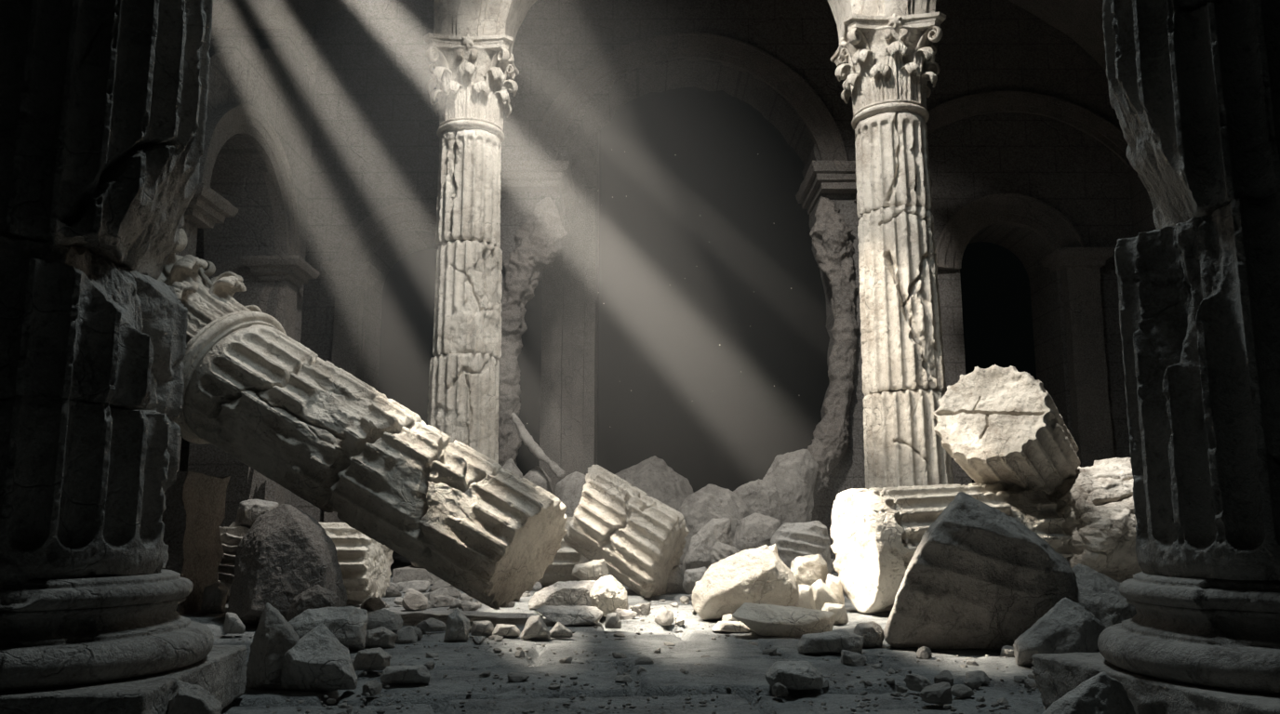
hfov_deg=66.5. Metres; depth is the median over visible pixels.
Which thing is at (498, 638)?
stone
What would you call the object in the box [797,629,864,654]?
boulder
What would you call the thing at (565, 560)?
drum
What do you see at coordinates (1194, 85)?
fluted column
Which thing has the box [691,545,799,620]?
boulder
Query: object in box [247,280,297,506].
trim
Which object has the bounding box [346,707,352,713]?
stone
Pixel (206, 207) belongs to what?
trim
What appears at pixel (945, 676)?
stone
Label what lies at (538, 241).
broken column
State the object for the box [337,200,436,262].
trim
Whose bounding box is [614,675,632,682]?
stone
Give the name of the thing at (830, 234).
pillar
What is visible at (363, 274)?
trim
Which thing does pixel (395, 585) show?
stone
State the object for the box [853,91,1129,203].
trim
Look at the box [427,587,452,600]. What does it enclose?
stone
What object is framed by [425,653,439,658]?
stone
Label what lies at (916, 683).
stone
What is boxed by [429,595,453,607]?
stone
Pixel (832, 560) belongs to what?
stone
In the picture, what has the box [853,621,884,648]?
boulder
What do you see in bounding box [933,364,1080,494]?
drum
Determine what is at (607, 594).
boulder
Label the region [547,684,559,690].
stone
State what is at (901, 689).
stone
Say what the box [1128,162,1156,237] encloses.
wall
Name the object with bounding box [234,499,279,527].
boulder
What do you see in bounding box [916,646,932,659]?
stone
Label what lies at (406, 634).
stone
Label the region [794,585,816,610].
boulder
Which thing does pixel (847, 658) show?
stone
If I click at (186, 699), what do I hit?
boulder
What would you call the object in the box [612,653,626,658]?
stone
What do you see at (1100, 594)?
boulder
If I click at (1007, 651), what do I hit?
stone
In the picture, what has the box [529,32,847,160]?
arch
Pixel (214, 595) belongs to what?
boulder
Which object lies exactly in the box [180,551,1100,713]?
floor
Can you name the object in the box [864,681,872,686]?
stone
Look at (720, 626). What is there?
boulder
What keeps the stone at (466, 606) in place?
on the floor
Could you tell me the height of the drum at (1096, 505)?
1.566 m
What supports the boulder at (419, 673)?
on the floor
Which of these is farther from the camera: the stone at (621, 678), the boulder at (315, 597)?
the boulder at (315, 597)
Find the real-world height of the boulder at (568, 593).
0.322 m
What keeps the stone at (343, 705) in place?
on the floor
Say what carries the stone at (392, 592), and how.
on the floor
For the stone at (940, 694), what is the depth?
5.17 m
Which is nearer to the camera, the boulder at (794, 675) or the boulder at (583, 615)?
the boulder at (794, 675)
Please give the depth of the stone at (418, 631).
7.92 m
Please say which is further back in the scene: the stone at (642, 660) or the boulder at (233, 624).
the boulder at (233, 624)
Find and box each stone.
[326,698,335,704]
[338,703,346,708]
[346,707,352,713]
[360,597,386,612]
[360,682,382,695]
[366,609,403,633]
[384,586,401,598]
[389,583,399,590]
[394,597,402,605]
[395,626,417,643]
[396,582,407,591]
[401,588,427,611]
[402,580,430,593]
[413,627,422,640]
[416,617,446,632]
[424,661,434,669]
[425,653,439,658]
[426,600,431,609]
[427,579,454,592]
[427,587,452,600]
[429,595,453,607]
[444,586,459,598]
[448,599,461,609]
[459,593,472,601]
[460,600,478,611]
[479,670,491,677]
[493,636,503,641]
[493,648,502,653]
[500,600,514,608]
[506,672,529,682]
[515,649,525,658]
[520,592,530,597]
[532,582,542,591]
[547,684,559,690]
[559,656,573,664]
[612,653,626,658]
[613,632,625,638]
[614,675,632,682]
[615,608,637,620]
[631,603,650,616]
[635,656,653,665]
[637,666,646,674]
[653,606,673,626]
[653,648,661,653]
[663,641,675,646]
[671,602,679,607]
[674,617,684,625]
[680,596,689,603]
[680,668,689,674]
[721,614,737,622]
[747,641,758,645]
[761,649,777,656]
[771,682,787,696]
[830,559,835,572]
[840,650,866,666]
[859,691,867,695]
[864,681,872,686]
[871,664,879,668]
[885,678,894,684]
[888,668,894,674]
[889,693,901,697]
[896,685,907,693]
[903,673,932,692]
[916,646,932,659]
[919,681,952,705]
[933,670,953,686]
[950,684,973,697]
[963,677,982,689]
[965,660,979,666]
[965,670,989,683]
[975,696,985,702]
[997,697,1008,706]
[1000,645,1014,657]
[1013,676,1026,684]
[1024,679,1038,689]
[1027,674,1035,679]
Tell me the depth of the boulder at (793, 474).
19.54 m
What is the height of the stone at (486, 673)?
0.031 m
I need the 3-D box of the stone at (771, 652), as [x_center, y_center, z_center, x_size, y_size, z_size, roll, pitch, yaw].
[0.928,2.131,7.047,0.110,0.047,0.091,5,-11,-27]
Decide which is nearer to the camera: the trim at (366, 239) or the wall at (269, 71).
the wall at (269, 71)
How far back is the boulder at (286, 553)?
8.97 m
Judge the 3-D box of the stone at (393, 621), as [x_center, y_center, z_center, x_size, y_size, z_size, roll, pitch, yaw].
[-2.115,2.192,7.990,0.357,0.237,0.236,-8,-12,39]
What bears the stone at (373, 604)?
on the floor
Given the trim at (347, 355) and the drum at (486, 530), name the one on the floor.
the drum at (486, 530)
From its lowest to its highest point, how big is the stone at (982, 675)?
0.069 m
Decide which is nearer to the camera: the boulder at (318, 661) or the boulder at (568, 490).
the boulder at (318, 661)
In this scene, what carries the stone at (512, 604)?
on the floor
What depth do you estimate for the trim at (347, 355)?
21.09 m
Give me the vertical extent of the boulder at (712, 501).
1.598 m
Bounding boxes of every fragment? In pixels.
[710,542,739,564]
[770,520,831,574]
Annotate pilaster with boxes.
[539,131,599,494]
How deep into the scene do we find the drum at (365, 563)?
11.09 m
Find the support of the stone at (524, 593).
on the floor
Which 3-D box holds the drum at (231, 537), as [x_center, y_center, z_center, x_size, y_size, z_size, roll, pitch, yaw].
[-4.831,2.447,11.730,0.980,0.966,0.865,0,-10,0]
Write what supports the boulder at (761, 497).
on the floor
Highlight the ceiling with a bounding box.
[210,0,1106,72]
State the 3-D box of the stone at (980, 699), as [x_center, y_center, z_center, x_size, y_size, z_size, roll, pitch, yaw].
[1.834,1.840,5.253,0.070,0.029,0.046,6,-11,-32]
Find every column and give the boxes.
[0,0,247,713]
[155,228,426,512]
[392,0,537,585]
[826,0,953,575]
[1031,0,1279,713]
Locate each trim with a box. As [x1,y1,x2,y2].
[184,183,238,228]
[199,104,300,256]
[240,255,319,288]
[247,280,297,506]
[321,261,381,291]
[323,286,364,522]
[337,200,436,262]
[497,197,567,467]
[500,160,575,208]
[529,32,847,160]
[795,160,857,214]
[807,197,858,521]
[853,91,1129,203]
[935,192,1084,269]
[1040,247,1114,275]
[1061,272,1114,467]
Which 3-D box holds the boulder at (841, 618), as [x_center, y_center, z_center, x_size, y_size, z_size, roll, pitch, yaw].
[1.809,2.411,9.185,0.276,0.195,0.287,0,-10,0]
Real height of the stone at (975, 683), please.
0.060 m
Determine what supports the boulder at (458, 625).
on the floor
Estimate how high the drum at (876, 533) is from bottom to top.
1.387 m
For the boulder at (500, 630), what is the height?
0.111 m
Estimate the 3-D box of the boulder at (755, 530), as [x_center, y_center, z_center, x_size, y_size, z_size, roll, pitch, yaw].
[1.971,3.154,16.321,0.932,1.086,0.798,0,-10,0]
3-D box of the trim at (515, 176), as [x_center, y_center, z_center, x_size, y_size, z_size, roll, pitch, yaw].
[-2.839,-3.864,22.523,2.573,0.518,2.344,0,-10,0]
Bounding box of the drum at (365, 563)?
[319,522,393,604]
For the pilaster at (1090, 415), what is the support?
attached to the wall at (375, 143)
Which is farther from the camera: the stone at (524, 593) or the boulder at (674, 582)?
the boulder at (674, 582)
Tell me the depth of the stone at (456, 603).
10.77 m
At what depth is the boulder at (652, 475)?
23.46 m
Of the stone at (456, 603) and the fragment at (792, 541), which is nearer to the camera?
the stone at (456, 603)
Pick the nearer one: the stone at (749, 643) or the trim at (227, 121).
the stone at (749, 643)
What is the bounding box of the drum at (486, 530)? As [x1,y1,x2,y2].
[329,422,567,610]
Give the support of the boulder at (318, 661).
on the floor
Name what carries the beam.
on the boulder at (568, 490)
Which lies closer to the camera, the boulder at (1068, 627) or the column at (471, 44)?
the boulder at (1068, 627)
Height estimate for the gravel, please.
0.053 m
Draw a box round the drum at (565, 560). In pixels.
[537,517,588,586]
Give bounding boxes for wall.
[175,28,317,527]
[178,0,1133,559]
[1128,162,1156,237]
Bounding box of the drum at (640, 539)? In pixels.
[562,465,689,598]
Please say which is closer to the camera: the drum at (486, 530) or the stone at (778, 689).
the stone at (778, 689)
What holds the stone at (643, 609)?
on the floor
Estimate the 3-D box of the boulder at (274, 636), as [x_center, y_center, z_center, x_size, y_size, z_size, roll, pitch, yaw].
[-2.154,1.695,5.776,0.304,0.483,0.459,2,-10,-11]
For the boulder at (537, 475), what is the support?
on the floor
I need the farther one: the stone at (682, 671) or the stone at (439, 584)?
the stone at (439, 584)
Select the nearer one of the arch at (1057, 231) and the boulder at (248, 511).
the boulder at (248, 511)
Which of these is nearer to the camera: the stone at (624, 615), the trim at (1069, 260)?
the stone at (624, 615)
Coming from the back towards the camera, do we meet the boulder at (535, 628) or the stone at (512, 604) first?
the stone at (512, 604)
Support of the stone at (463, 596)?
on the floor
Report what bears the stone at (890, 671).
on the floor
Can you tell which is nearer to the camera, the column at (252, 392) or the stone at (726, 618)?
the stone at (726, 618)
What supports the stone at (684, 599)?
on the floor
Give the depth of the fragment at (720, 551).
13.99 m
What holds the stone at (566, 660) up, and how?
on the floor
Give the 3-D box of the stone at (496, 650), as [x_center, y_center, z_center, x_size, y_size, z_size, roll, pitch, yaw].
[-1.048,2.161,7.192,0.055,0.036,0.056,7,-12,-36]
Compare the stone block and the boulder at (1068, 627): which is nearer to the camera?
the boulder at (1068, 627)
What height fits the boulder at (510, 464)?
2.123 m
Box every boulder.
[167,680,222,713]
[200,582,228,613]
[223,612,245,634]
[227,504,346,624]
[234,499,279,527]
[245,602,299,690]
[277,623,357,691]
[286,585,341,622]
[288,606,368,651]
[352,647,390,670]
[364,626,397,648]
[379,665,430,683]
[443,607,470,641]
[470,620,493,636]
[492,624,520,638]
[502,458,522,478]
[520,615,550,639]
[522,466,553,494]
[528,580,596,610]
[535,605,603,625]
[549,622,573,638]
[554,471,590,561]
[571,559,608,581]
[589,575,628,616]
[604,613,621,628]
[614,455,693,511]
[666,565,685,593]
[678,484,751,565]
[682,518,733,573]
[682,567,707,594]
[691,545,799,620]
[711,621,752,632]
[732,602,835,637]
[733,479,782,524]
[733,513,781,551]
[762,449,818,524]
[765,660,823,691]
[768,544,779,558]
[790,554,827,586]
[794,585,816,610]
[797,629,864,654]
[811,579,839,610]
[821,603,848,625]
[826,573,844,605]
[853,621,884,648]
[883,492,1078,650]
[1013,598,1105,666]
[1041,671,1136,713]
[1069,563,1136,629]
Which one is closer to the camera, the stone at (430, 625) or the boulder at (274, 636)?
the boulder at (274, 636)
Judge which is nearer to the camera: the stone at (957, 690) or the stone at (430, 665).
the stone at (957, 690)
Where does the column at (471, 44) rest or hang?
on the floor
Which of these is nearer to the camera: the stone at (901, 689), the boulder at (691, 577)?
the stone at (901, 689)
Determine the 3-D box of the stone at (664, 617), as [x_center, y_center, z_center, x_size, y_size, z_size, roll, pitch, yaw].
[0.219,2.425,9.165,0.168,0.165,0.237,4,-10,-21]
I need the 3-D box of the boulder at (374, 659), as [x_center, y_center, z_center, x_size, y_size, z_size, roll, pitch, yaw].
[-1.740,1.971,6.388,0.257,0.141,0.293,0,-10,0]
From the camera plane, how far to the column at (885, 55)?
15.14 m
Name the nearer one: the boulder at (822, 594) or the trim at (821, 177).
the boulder at (822, 594)
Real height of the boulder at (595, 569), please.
0.262 m
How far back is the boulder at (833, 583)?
10.37 m
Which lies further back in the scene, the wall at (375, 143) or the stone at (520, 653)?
the wall at (375, 143)
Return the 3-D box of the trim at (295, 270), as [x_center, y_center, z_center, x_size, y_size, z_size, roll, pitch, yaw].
[-6.210,-1.434,16.899,0.979,0.375,1.124,0,-10,0]
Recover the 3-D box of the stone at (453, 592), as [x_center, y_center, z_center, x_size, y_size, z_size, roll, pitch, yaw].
[-2.449,2.970,12.322,0.383,0.134,0.230,-5,-11,29]
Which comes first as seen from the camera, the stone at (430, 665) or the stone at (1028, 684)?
the stone at (1028, 684)
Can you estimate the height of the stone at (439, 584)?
0.172 m
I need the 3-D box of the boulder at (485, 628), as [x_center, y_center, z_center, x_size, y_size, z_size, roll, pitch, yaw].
[-1.324,2.294,8.275,0.201,0.126,0.240,0,-10,0]
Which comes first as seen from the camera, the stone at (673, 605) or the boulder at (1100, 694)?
the boulder at (1100, 694)
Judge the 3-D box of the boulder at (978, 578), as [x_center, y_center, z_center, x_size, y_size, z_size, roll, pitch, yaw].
[2.631,1.665,7.702,1.577,1.178,1.106,0,-10,0]
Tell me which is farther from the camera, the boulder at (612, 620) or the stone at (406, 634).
the boulder at (612, 620)
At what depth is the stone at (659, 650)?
7.08 m
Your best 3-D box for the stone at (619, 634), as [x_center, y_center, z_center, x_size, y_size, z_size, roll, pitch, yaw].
[-0.172,2.319,8.154,0.070,0.041,0.104,7,-12,-37]
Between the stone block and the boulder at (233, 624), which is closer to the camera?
the boulder at (233, 624)
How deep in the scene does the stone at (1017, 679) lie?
5.84 m
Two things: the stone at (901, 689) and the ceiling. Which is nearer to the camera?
the stone at (901, 689)
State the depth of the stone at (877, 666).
6.43 m
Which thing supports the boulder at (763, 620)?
on the floor
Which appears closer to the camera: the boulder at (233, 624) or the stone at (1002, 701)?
the stone at (1002, 701)
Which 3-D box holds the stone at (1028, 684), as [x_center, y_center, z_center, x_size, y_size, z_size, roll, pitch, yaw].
[2.281,1.903,5.684,0.086,0.048,0.104,1,-10,-5]
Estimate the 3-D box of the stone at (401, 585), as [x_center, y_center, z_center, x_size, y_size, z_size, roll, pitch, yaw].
[-3.252,3.155,13.426,0.222,0.133,0.179,-2,-10,9]
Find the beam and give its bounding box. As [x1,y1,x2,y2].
[511,413,565,479]
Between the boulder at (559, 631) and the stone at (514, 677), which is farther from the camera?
the boulder at (559, 631)
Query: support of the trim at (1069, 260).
attached to the wall at (375, 143)
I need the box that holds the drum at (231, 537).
[217,521,250,602]
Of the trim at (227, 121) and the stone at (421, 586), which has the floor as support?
the stone at (421, 586)
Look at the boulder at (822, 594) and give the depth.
9.67 m
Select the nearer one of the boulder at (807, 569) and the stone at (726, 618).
the stone at (726, 618)
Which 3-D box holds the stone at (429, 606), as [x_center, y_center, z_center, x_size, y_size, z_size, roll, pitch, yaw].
[-2.380,2.732,10.816,0.128,0.105,0.099,-2,-10,12]
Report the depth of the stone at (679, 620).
9.09 m
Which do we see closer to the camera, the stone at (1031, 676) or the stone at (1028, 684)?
the stone at (1028, 684)
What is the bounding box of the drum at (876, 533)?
[830,482,1073,613]
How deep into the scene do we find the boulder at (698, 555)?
14.32 m
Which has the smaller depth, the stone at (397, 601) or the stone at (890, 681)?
the stone at (890, 681)
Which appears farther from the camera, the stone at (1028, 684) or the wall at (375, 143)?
the wall at (375, 143)
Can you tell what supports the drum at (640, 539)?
on the floor
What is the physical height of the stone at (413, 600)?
0.230 m
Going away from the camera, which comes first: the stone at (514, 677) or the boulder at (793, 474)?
the stone at (514, 677)
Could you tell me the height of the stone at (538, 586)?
0.151 m
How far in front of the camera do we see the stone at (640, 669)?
6.16 m
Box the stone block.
[161,471,230,614]
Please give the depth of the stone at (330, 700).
5.19 m
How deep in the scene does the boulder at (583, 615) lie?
9.07 m
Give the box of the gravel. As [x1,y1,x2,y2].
[231,590,1035,713]
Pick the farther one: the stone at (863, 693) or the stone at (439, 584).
the stone at (439, 584)
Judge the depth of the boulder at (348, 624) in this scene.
7.13 m
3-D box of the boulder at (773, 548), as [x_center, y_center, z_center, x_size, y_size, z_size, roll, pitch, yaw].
[1.425,2.434,10.857,0.292,0.702,0.402,0,-10,0]
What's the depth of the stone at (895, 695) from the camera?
5.39 m
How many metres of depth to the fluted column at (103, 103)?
4.49 m
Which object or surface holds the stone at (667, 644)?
on the floor
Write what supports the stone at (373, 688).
on the floor
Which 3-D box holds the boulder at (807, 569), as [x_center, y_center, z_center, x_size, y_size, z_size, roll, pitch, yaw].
[1.882,2.499,11.001,0.458,0.549,0.498,0,-10,0]
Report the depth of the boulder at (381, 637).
7.35 m
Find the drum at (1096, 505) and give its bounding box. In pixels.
[1045,457,1142,583]
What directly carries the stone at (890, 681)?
on the floor
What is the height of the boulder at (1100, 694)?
0.317 m
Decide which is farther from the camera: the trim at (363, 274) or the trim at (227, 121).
the trim at (363, 274)
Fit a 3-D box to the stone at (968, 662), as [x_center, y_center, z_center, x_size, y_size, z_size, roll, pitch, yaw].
[2.224,2.050,6.530,0.082,0.036,0.064,-5,-11,28]

